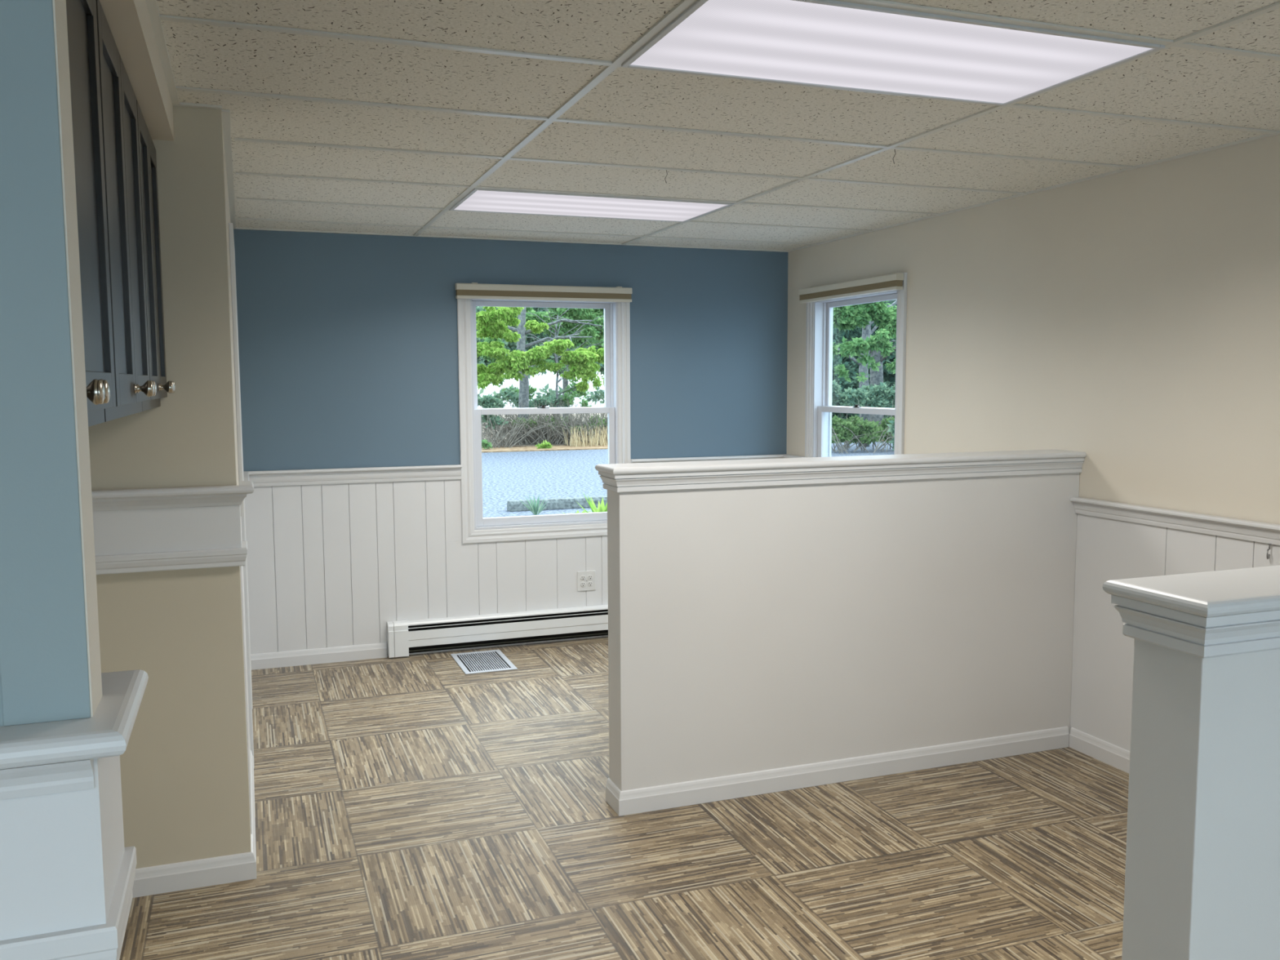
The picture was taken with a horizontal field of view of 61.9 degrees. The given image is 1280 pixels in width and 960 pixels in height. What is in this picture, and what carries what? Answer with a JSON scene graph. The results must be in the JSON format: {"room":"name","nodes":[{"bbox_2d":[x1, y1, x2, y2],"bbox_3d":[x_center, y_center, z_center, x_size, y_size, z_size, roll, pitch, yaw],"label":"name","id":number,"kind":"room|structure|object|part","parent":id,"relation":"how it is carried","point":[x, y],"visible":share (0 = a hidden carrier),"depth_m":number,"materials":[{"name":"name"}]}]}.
{"room":"office","nodes":[
{"label":"office","id":0,"kind":"room"},
{"bbox_2d":[0,0,102,726],"bbox_3d":[-1.670,0.327,0.600,2.458,2.367,0.073,-2,6,-20],"label":"wall","id":1,"kind":"structure","parent":0,"point":[51,667],"depth_m":0.95,"materials":[{"name":"blue paint"}]},
{"bbox_2d":[0,669,148,959],"bbox_3d":[-1.662,0.383,0.633,2.491,0.250,0.234,-2,6,-20],"label":"trim","id":2,"kind":"structure","parent":1,"relation":"attached to","point":[67,871],"depth_m":0.96,"materials":[{"name":"white paint"}]},
{"bbox_3d":[-1.644,0.308,0.532,2.460,0.033,0.022,-2,6,-20],"label":"cove molding","id":3,"kind":"part","parent":2,"relation":"part of","materials":[{"name":"white paint"}]},
{"bbox_3d":[-1.670,0.475,0.637,2.473,0.058,0.184,-2,6,-20],"label":"molding","id":4,"kind":"part","parent":2,"relation":"part of","materials":[{"name":"white paint"}]},
{"bbox_2d":[222,123,252,834],"bbox_3d":[-1.763,-0.037,4.517,0.131,2.367,2.507,-2,6,-20],"label":"wall","id":5,"kind":"structure","parent":0,"point":[227,203],"depth_m":3.62,"materials":[{"name":"beige paint"}]},
{"bbox_2d":[228,222,254,768],"bbox_3d":[-1.733,0.050,4.647,0.016,2.170,0.925,-2,6,-20],"label":"trim","id":6,"kind":"structure","parent":5,"relation":"attached to","point":[232,251],"depth_m":4.21,"materials":[{"name":"white paint"}]},
{"bbox_2d":[243,471,248,480],"bbox_3d":[-1.992,0.026,5.385,0.041,0.083,0.636,-2,6,-20],"label":"trim","id":7,"kind":"structure","parent":5,"relation":"attached to","point":[246,474],"depth_m":5.43,"materials":[{"name":"white paint"}]},
{"bbox_2d":[233,229,787,657],"bbox_3d":[-0.642,-0.210,6.318,3.569,2.367,0.126,-2,6,-20],"label":"wall","id":8,"kind":"structure","parent":0,"point":[348,344],"depth_m":6.01,"materials":[{"name":"blue paint"}]},
{"bbox_2d":[250,642,386,670],"bbox_3d":[-1.782,0.978,5.928,0.735,0.084,0.014,-2,6,-20],"label":"baseboard","id":9,"kind":"structure","parent":8,"relation":"attached to","point":[374,651],"depth_m":5.92,"materials":[{"name":"white paint"}]},
{"bbox_2d":[386,604,608,657],"bbox_3d":[-0.298,0.858,6.441,2.400,0.194,0.064,-2,6,-20],"label":"baseboard heater","id":10,"kind":"object","parent":8,"relation":"attached to","point":[404,637],"visible":0.46,"depth_m":6.23,"materials":[{"name":"white metal"}]},
{"bbox_2d":[407,604,608,626],"bbox_3d":[-0.249,0.772,6.458,2.292,0.019,0.052,-2,6,-20],"label":"hood","id":11,"kind":"object","parent":10,"relation":"attached to","point":[465,620],"depth_m":6.26,"materials":[{"name":"white metal"}]},
{"bbox_3d":[-0.243,0.931,6.457,2.292,0.006,0.006,-2,6,-20],"label":"support rail","id":12,"kind":"part","parent":10,"relation":"part of","materials":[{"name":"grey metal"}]},
{"bbox_2d":[243,453,787,486],"bbox_3d":[-0.588,-0.062,6.262,3.281,0.083,0.041,-2,6,-20],"label":"trim","id":13,"kind":"structure","parent":8,"relation":"attached to","point":[399,473],"depth_m":5.94,"materials":[{"name":"white paint"}]},
{"bbox_2d":[457,283,631,543],"bbox_3d":[-0.575,-0.398,6.348,1.074,1.485,0.188,-2,6,-20],"label":"window","id":14,"kind":"structure","parent":8,"relation":"in","point":[616,314],"depth_m":6.29,"materials":[{"name":"white paint"}]},
{"bbox_3d":[-0.580,-0.726,6.327,0.860,0.648,0.027,-2,6,-20],"label":"sash","id":15,"kind":"part","parent":14,"relation":"part of","materials":[{"name":"white plastic"}]},
{"bbox_2d":[455,282,632,302],"bbox_3d":[-0.543,-1.084,6.171,1.044,0.090,0.048,-2,6,-20],"label":"window shade","id":16,"kind":"object","parent":14,"relation":"attached to","point":[473,290],"visible":1,"depth_m":6.14,"materials":[{"name":"beige"}]},
{"bbox_3d":[-0.543,-1.047,6.173,1.042,0.016,0.043,-2,6,-20],"label":"rail","id":17,"kind":"part","parent":16,"relation":"part of","materials":[{"name":"beige"}]},
{"bbox_3d":[-0.559,-0.085,6.340,0.860,0.683,0.029,-2,6,-20],"label":"sash","id":18,"kind":"part","parent":14,"relation":"part of","materials":[{"name":"white plastic"}]},
{"bbox_2d":[577,570,595,591],"bbox_3d":[-0.322,0.608,6.439,0.114,0.120,0.010,-2,6,-20],"label":"wall outlet","id":19,"kind":"object","parent":8,"relation":"attached to","point":[585,580],"visible":1,"depth_m":6.44,"materials":[{"name":"white plastic"}]},
{"bbox_2d":[580,575,585,580],"bbox_3d":[-0.344,0.589,6.429,0.031,0.031,0.010,-2,6,-20],"label":"receptacle","id":20,"kind":"object","parent":19,"relation":"attached to","point":[582,577],"depth_m":6.42,"materials":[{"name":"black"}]},
{"bbox_2d":[580,582,585,586],"bbox_3d":[-0.344,0.629,6.433,0.031,0.031,0.010,-2,6,-20],"label":"receptacle","id":21,"kind":"object","parent":19,"relation":"attached to","point":[582,584],"depth_m":6.43,"materials":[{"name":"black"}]},
{"bbox_2d":[587,574,592,579],"bbox_3d":[-0.301,0.588,6.445,0.031,0.031,0.010,-2,6,-20],"label":"receptacle","id":22,"kind":"object","parent":19,"relation":"attached to","point":[589,576],"depth_m":6.44,"materials":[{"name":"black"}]},
{"bbox_2d":[587,581,592,586],"bbox_3d":[-0.301,0.627,6.448,0.031,0.031,0.010,-2,6,-20],"label":"receptacle","id":23,"kind":"object","parent":19,"relation":"attached to","point":[589,583],"depth_m":6.44,"materials":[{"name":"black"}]},
{"bbox_2d":[88,106,1086,868],"bbox_3d":[-0.183,0.026,3.764,4.250,2.367,0.221,-2,6,-20],"label":"wall","id":24,"kind":"structure","parent":0,"point":[764,614],"depth_m":3.93,"materials":[{"name":"white paint"}]},
{"bbox_2d":[91,480,253,574],"bbox_3d":[-1.674,0.151,3.144,1.017,0.247,0.192,-2,6,-20],"label":"trim","id":25,"kind":"structure","parent":24,"relation":"attached to","point":[195,527],"depth_m":3.18,"materials":[{"name":"white paint"}]},
{"bbox_3d":[-1.690,0.246,3.160,0.991,0.055,0.166,-2,6,-20],"label":"molding","id":26,"kind":"part","parent":25,"relation":"part of","materials":[{"name":"white paint"}]},
{"bbox_3d":[-1.675,0.058,3.135,1.017,0.060,0.192,-2,6,-20],"label":"molding","id":27,"kind":"part","parent":25,"relation":"part of","materials":[{"name":"white paint"}]},
{"bbox_2d":[132,750,256,897],"bbox_3d":[-1.845,1.189,3.665,0.981,0.084,1.017,-2,6,-20],"label":"baseboard","id":28,"kind":"structure","parent":24,"relation":"attached to","point":[175,877],"depth_m":3.30,"materials":[{"name":"white paint"}]},
{"bbox_2d":[605,726,1069,816],"bbox_3d":[0.846,1.121,4.248,2.021,0.086,0.151,-2,6,-20],"label":"baseboard","id":29,"kind":"structure","parent":24,"relation":"attached to","point":[641,800],"depth_m":4.12,"materials":[{"name":"white paint"}]},
{"bbox_3d":[0.844,-0.031,4.149,2.054,0.064,0.186,-2,6,-20],"label":"crown molding","id":30,"kind":"part","parent":24,"relation":"part of","materials":[{"name":"white paint"}]},
{"bbox_2d":[119,636,1128,959],"bbox_3d":[-0.872,1.472,1.672,7.411,0.120,8.997,-2,6,-20],"label":"floor","id":31,"kind":"structure","parent":0,"point":[417,806],"depth_m":3.56,"materials":[{"name":"carpet"}]},
{"bbox_2d":[450,649,517,674],"bbox_3d":[-0.874,1.011,5.945,0.284,0.006,0.444,-2,6,-20],"label":"floor vent","id":32,"kind":"object","parent":31,"relation":"in","point":[493,660],"visible":1,"depth_m":5.93,"materials":[{"name":"grey metal"}]},
{"bbox_2d":[155,0,1279,250],"bbox_3d":[-0.883,-0.959,1.446,7.411,0.030,8.997,-2,6,-20],"label":"ceiling","id":33,"kind":"structure","parent":0,"point":[1174,82],"depth_m":3.31,"materials":[{"name":"tile"}]},
{"bbox_2d":[449,187,733,222],"bbox_3d":[-0.232,-1.265,4.935,1.195,0.012,0.586,-2,6,-20],"label":"recessed light","id":34,"kind":"object","parent":33,"relation":"in","point":[478,200],"visible":1,"depth_m":4.91,"materials":[{"name":"white plastic"}]},
{"bbox_2d":[159,0,1279,244],"bbox_3d":[0.765,-1.004,2.048,3.541,0.006,8.667,-2,6,-20],"label":"ceiling grid","id":35,"kind":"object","parent":33,"relation":"attached to","point":[683,5],"depth_m":3.29,"materials":[{"name":"silver metal"}]},
{"bbox_2d":[621,0,1164,106],"bbox_3d":[0.614,-1.057,2.658,1.195,0.012,0.586,-2,6,-20],"label":"recessed light","id":36,"kind":"object","parent":33,"relation":"in","point":[833,44],"visible":1,"depth_m":2.61,"materials":[{"name":"white plastic"}]},
{"bbox_2d":[786,134,1279,751],"bbox_3d":[2.498,0.102,2.803,0.126,2.367,8.687,-2,6,-20],"label":"wall","id":37,"kind":"structure","parent":0,"point":[1129,321],"depth_m":4.27,"materials":[{"name":"beige paint"}]},
{"bbox_2d":[145,0,1279,252],"bbox_3d":[0.839,-1.008,2.086,3.416,0.008,8.686,-2,6,-20],"label":"trim","id":38,"kind":"structure","parent":37,"relation":"attached to","point":[152,5],"depth_m":4.11,"materials":[{"name":"silver metal"}]},
{"bbox_2d":[783,454,804,457],"bbox_3d":[0.969,-0.110,6.696,0.041,0.083,0.219,-2,6,-20],"label":"trim","id":39,"kind":"structure","parent":37,"relation":"attached to","point":[784,455],"depth_m":6.69,"materials":[{"name":"white paint"}]},
{"bbox_2d":[804,272,906,457],"bbox_3d":[1.283,-0.385,6.116,0.188,1.485,1.074,-2,6,-20],"label":"window","id":40,"kind":"structure","parent":37,"relation":"in","point":[819,331],"depth_m":6.46,"materials":[{"name":"white paint"}]},
{"bbox_2d":[798,272,903,303],"bbox_3d":[1.167,-1.078,6.017,0.048,0.090,1.044,-2,6,-20],"label":"window shade","id":41,"kind":"object","parent":40,"relation":"attached to","point":[891,282],"visible":1,"depth_m":5.92,"materials":[{"name":"beige"}]},
{"bbox_3d":[1.165,-1.041,6.020,0.043,0.016,1.042,-2,6,-20],"label":"rail","id":42,"kind":"part","parent":41,"relation":"part of","materials":[{"name":"beige"}]},
{"bbox_3d":[1.248,-0.074,6.132,0.029,0.683,0.860,-2,6,-20],"label":"sash","id":43,"kind":"part","parent":40,"relation":"part of","materials":[{"name":"white plastic"}]},
{"bbox_3d":[1.290,-0.713,6.089,0.027,0.648,0.860,-2,6,-20],"label":"sash","id":44,"kind":"part","parent":40,"relation":"part of","materials":[{"name":"white plastic"}]},
{"bbox_2d":[1069,727,1129,773],"bbox_3d":[2.886,1.352,1.678,0.014,0.084,6.103,-2,6,-20],"label":"baseboard","id":45,"kind":"structure","parent":37,"relation":"attached to","point":[1115,756],"depth_m":4.37,"materials":[{"name":"white paint"}]},
{"bbox_2d":[1070,497,1279,545],"bbox_3d":[2.866,0.366,1.588,0.041,0.068,6.116,-2,6,-20],"label":"trim","id":46,"kind":"structure","parent":37,"relation":"attached to","point":[1253,531],"depth_m":3.92,"materials":[{"name":"white paint"}]},
{"bbox_2d":[1266,543,1271,559],"bbox_3d":[2.124,0.242,3.606,0.034,0.052,0.012,-5,7,-40],"label":"hook","id":47,"kind":"object","parent":37,"relation":"attached to","point":[1269,544],"visible":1,"depth_m":3.60,"materials":[{"name":"silver metal"}]},
{"bbox_2d":[1102,564,1279,959],"bbox_3d":[1.682,0.748,1.992,1.942,1.240,0.198,-2,6,-20],"label":"wall","id":48,"kind":"structure","parent":0,"point":[1202,869],"depth_m":1.62,"materials":[{"name":"white paint"}]},
{"bbox_3d":[1.683,0.186,1.942,1.932,0.064,0.179,-2,6,-20],"label":"crown molding","id":49,"kind":"part","parent":48,"relation":"part of","materials":[{"name":"white paint"}]},
{"bbox_3d":[-1.333,0.196,1.994,0.100,2.367,2.317,-2,6,-20],"label":"wall","id":50,"kind":"structure","parent":0,"visible":0},
{"bbox_2d":[66,0,115,426],"bbox_3d":[-0.896,-0.441,1.380,0.343,0.768,0.943,-2,6,-20],"label":"upper cabinet","id":51,"kind":"object","parent":50,"relation":"attached to","point":[82,19],"visible":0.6,"depth_m":1.74,"materials":[{"name":"grey paint"}]},
{"bbox_3d":[-0.741,-0.118,1.435,0.038,0.035,0.035,-2,6,-20],"label":"knob","id":52,"kind":"part","parent":51,"relation":"part of","materials":[{"name":"silver metal"}]},
{"bbox_3d":[-0.761,-0.123,1.491,0.038,0.035,0.035,-2,6,-20],"label":"knob","id":53,"kind":"part","parent":51,"relation":"part of","materials":[{"name":"silver metal"}]},
{"bbox_2d":[95,0,156,422],"bbox_3d":[-1.192,-0.513,2.178,0.343,0.768,0.736,-2,6,-20],"label":"upper cabinet","id":54,"kind":"object","parent":50,"relation":"attached to","point":[133,385],"visible":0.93,"depth_m":2.17,"materials":[{"name":"grey paint"}]},
{"bbox_3d":[-1.012,-0.503,2.049,0.019,0.715,0.363,-2,6,-20],"label":"door","id":55,"kind":"part","parent":54,"relation":"part of","materials":[{"name":"grey paint"}]},
{"bbox_3d":[-1.139,-0.534,2.392,0.019,0.715,0.363,-2,6,-20],"label":"door","id":56,"kind":"part","parent":54,"relation":"part of","materials":[{"name":"grey paint"}]},
{"bbox_3d":[-1.037,-0.191,2.232,0.038,0.035,0.035,-2,6,-20],"label":"knob","id":57,"kind":"part","parent":54,"relation":"part of","materials":[{"name":"silver metal"}]},
{"bbox_3d":[-1.058,-0.196,2.288,0.038,0.035,0.035,-2,6,-20],"label":"knob","id":58,"kind":"part","parent":54,"relation":"part of","materials":[{"name":"silver metal"}]},
{"bbox_2d":[99,0,173,141],"bbox_3d":[-1.125,-0.938,1.968,0.355,0.106,2.317,-2,6,-20],"label":"trim","id":59,"kind":"structure","parent":50,"relation":"attached to","point":[129,21],"depth_m":2.38,"materials":[{"name":"beige paint"}]},
{"bbox_2d":[136,99,175,411],"bbox_3d":[-1.425,-0.571,2.807,0.343,0.768,0.600,-2,6,-20],"label":"upper cabinet","id":60,"kind":"object","parent":50,"relation":"attached to","point":[147,150],"visible":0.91,"depth_m":2.83,"materials":[{"name":"grey paint"}]},
{"bbox_3d":[-1.257,-0.563,2.710,0.019,0.715,0.295,-2,6,-20],"label":"door","id":61,"kind":"part","parent":60,"relation":"part of","materials":[{"name":"grey paint"}]},
{"bbox_3d":[-1.361,-0.589,2.989,0.019,0.715,0.295,-2,6,-20],"label":"door","id":62,"kind":"part","parent":60,"relation":"part of","materials":[{"name":"grey paint"}]},
{"bbox_3d":[-1.270,-0.248,2.862,0.038,0.035,0.035,-2,6,-20],"label":"knob","id":63,"kind":"part","parent":60,"relation":"part of","materials":[{"name":"silver metal"}]},
{"bbox_3d":[-1.291,-0.254,2.918,0.038,0.035,0.035,-2,6,-20],"label":"knob","id":64,"kind":"part","parent":60,"relation":"part of","materials":[{"name":"silver metal"}]},
{"label":"outside","id":65,"kind":"structure","parent":0,"visible":0},
{"bbox_2d":[477,387,604,408],"bbox_3d":[-55.475,-11.600,149.640,400.000,0.400,200.000,-2,6,-20],"label":"ground","id":66,"kind":"structure","parent":65,"point":[486,392],"depth_m":132.09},
{"bbox_2d":[482,413,835,447],"bbox_3d":[6.115,-2.721,49.770,74.000,0.250,30.800,-2,6,-20],"label":"bank","id":67,"kind":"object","parent":66,"relation":"on","point":[503,415],"depth_m":39.99,"materials":[{"name":"soil"}]},
{"bbox_2d":[475,306,507,387],"bbox_3d":[-6.270,-5.256,35.853,4.186,7.710,3.245,1,5,11],"label":"tree","id":68,"kind":"object","parent":67,"relation":"on","point":[478,308],"visible":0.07,"depth_m":34.61,"materials":[{"name":"green plant"}]},
{"bbox_2d":[477,393,555,448],"bbox_3d":[-3.853,-1.647,29.611,2.850,1.520,1.487,1,6,16],"label":"bush","id":69,"kind":"object","parent":67,"relation":"on","point":[488,401],"visible":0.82,"depth_m":29.68,"materials":[{"name":"brown plant"}]},
{"bbox_2d":[483,387,591,440],"bbox_3d":[-3.222,-1.919,31.715,3.761,1.668,1.576,-2,6,-20],"label":"bush","id":70,"kind":"object","parent":67,"relation":"on","point":[508,393],"visible":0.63,"depth_m":31.53,"materials":[{"name":"green plant"}]},
{"bbox_2d":[475,306,604,444],"bbox_3d":[-3.234,-4.381,30.129,4.591,6.991,4.574,-3,6,-26],"label":"tree","id":71,"kind":"object","parent":67,"relation":"on","point":[581,361],"visible":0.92,"depth_m":28.78,"materials":[{"name":"green plant"}]},
{"bbox_2d":[475,306,604,423],"bbox_3d":[-3.836,-6.091,46.857,11.643,7.176,3.128,-2,6,-20],"label":"bush","id":72,"kind":"object","parent":67,"relation":"on","point":[511,346],"visible":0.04,"depth_m":46.64,"materials":[{"name":"green plant"}]},
{"bbox_2d":[481,359,601,440],"bbox_3d":[-3.305,-2.479,32.926,5.003,2.556,1.774,-2,6,-20],"label":"bush","id":73,"kind":"object","parent":67,"relation":"on","point":[531,389],"visible":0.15,"depth_m":32.97,"materials":[{"name":"green plant"}]},
{"bbox_2d":[480,306,604,427],"bbox_3d":[-2.422,-5.303,34.265,5.580,8.056,3.993,-1,5,-11],"label":"tree","id":74,"kind":"object","parent":67,"relation":"on","point":[597,334],"visible":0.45,"depth_m":32.97,"materials":[{"name":"green plant"}]},
{"bbox_2d":[480,397,605,444],"bbox_3d":[-2.849,-1.696,30.888,4.633,1.375,1.761,-2,6,-20],"label":"bush","id":75,"kind":"object","parent":67,"relation":"on","point":[540,434],"visible":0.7,"depth_m":30.63,"materials":[{"name":"brown plant"}]},
{"bbox_2d":[525,307,604,417],"bbox_3d":[-2.301,-3.319,31.807,3.275,4.556,2.936,-2,6,-20],"label":"tree","id":76,"kind":"object","parent":67,"relation":"on","point":[566,396],"visible":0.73,"depth_m":31.76,"materials":[{"name":"green plant"}]},
{"bbox_2d":[525,399,608,444],"bbox_3d":[-1.431,-1.729,31.097,3.959,1.387,1.994,-2,6,-20],"label":"bush","id":77,"kind":"object","parent":67,"relation":"on","point":[602,421],"visible":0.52,"depth_m":30.70,"materials":[{"name":"brown plant"}]},
{"bbox_2d":[831,299,897,421],"bbox_3d":[8.776,-4.998,41.791,7.358,6.286,5.064,-2,6,-20],"label":"tree","id":78,"kind":"object","parent":67,"relation":"on","point":[889,377],"visible":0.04,"depth_m":40.56,"materials":[{"name":"green plant"}]},
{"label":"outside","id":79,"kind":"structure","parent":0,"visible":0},
{"bbox_2d":[481,441,893,517],"bbox_3d":[9.844,0.894,11.016,54.000,0.200,41.600,-2,6,-20],"label":"water","id":80,"kind":"structure","parent":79,"point":[554,474],"depth_m":20.95,"materials":[{"name":"liquid"}]},
{"bbox_2d":[520,493,546,515],"bbox_3d":[-1.423,0.335,14.772,0.388,0.322,0.366,3,6,32],"label":"weed","id":81,"kind":"object","parent":80,"relation":"on","point":[535,507],"visible":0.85,"depth_m":14.77,"materials":[{"name":"green plant"}]},
{"bbox_2d":[506,496,607,511],"bbox_3d":[-1.042,0.339,15.669,1.830,0.145,0.197,-2,6,-21],"label":"wheel stop","id":82,"kind":"object","parent":80,"relation":"on","point":[559,503],"visible":0.62,"depth_m":15.53,"materials":[{"name":"concrete"}]},
{"bbox_2d":[579,492,607,512],"bbox_3d":[-0.445,0.347,13.504,0.606,0.524,0.439,-4,7,-36],"label":"weed","id":83,"kind":"object","parent":80,"relation":"on","point":[601,508],"visible":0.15,"depth_m":13.45,"materials":[{"name":"green plant"}]},
{"bbox_2d":[481,440,883,452],"bbox_3d":[2.354,-0.964,31.191,54.000,0.230,1.600,-2,6,-20],"label":"leaf litter","id":84,"kind":"object","parent":80,"relation":"on","point":[553,447],"visible":0.02,"depth_m":29.00,"materials":[{"name":"brown plant"}]},
{"bbox_2d":[481,439,492,448],"bbox_3d":[-4.161,-0.970,28.759,0.410,0.308,0.362,-2,6,-20],"label":"weed","id":85,"kind":"object","parent":84,"relation":"on","point":[485,444],"visible":0.92,"depth_m":28.71,"materials":[{"name":"green plant"}]},
{"bbox_2d":[535,440,552,448],"bbox_3d":[-2.623,-0.937,29.131,0.510,0.342,0.357,-2,6,-20],"label":"weed","id":86,"kind":"object","parent":84,"relation":"on","point":[544,445],"visible":0.98,"depth_m":29.06,"materials":[{"name":"green plant"}]},
{"bbox_2d":[562,425,608,447],"bbox_3d":[-1.381,-1.253,30.366,1.487,0.606,1.118,-2,6,-20],"label":"dry grass","id":87,"kind":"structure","parent":84,"relation":"on","point":[573,440],"depth_m":30.07,"materials":[{"name":"beige plant"}]},
{"bbox_2d":[832,303,896,424],"bbox_3d":[6.874,-5.227,31.830,4.027,8.282,4.668,-3,6,-31],"label":"tree","id":88,"kind":"object","parent":84,"relation":"on","point":[876,377],"visible":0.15,"depth_m":31.18,"materials":[{"name":"green plant"}]},
{"bbox_2d":[831,399,894,453],"bbox_3d":[6.232,-1.417,27.466,4.532,1.367,1.769,-2,6,-20],"label":"bush","id":89,"kind":"object","parent":80,"relation":"on","point":[868,432],"visible":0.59,"depth_m":27.33,"materials":[{"name":"green plant"}]},
{"bbox_2d":[831,379,895,451],"bbox_3d":[5.774,-1.782,28.308,3.787,1.938,1.438,-3,6,-29],"label":"bush","id":90,"kind":"object","parent":80,"relation":"on","point":[882,396],"visible":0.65,"depth_m":28.33,"materials":[{"name":"green plant"}]},
{"bbox_2d":[832,299,897,446],"bbox_3d":[6.645,-4.869,28.391,4.565,8.189,6.699,0,5,8],"label":"tree","id":91,"kind":"object","parent":80,"relation":"on","point":[863,315],"visible":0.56,"depth_m":26.46,"materials":[{"name":"green plant"}]},
{"bbox_2d":[886,418,894,450],"bbox_3d":[6.521,-1.175,26.840,0.544,0.896,0.628,-2,6,-20],"label":"bush","id":92,"kind":"object","parent":80,"relation":"on","point":[891,429],"visible":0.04,"depth_m":26.88,"materials":[{"name":"green plant"}]}
]}

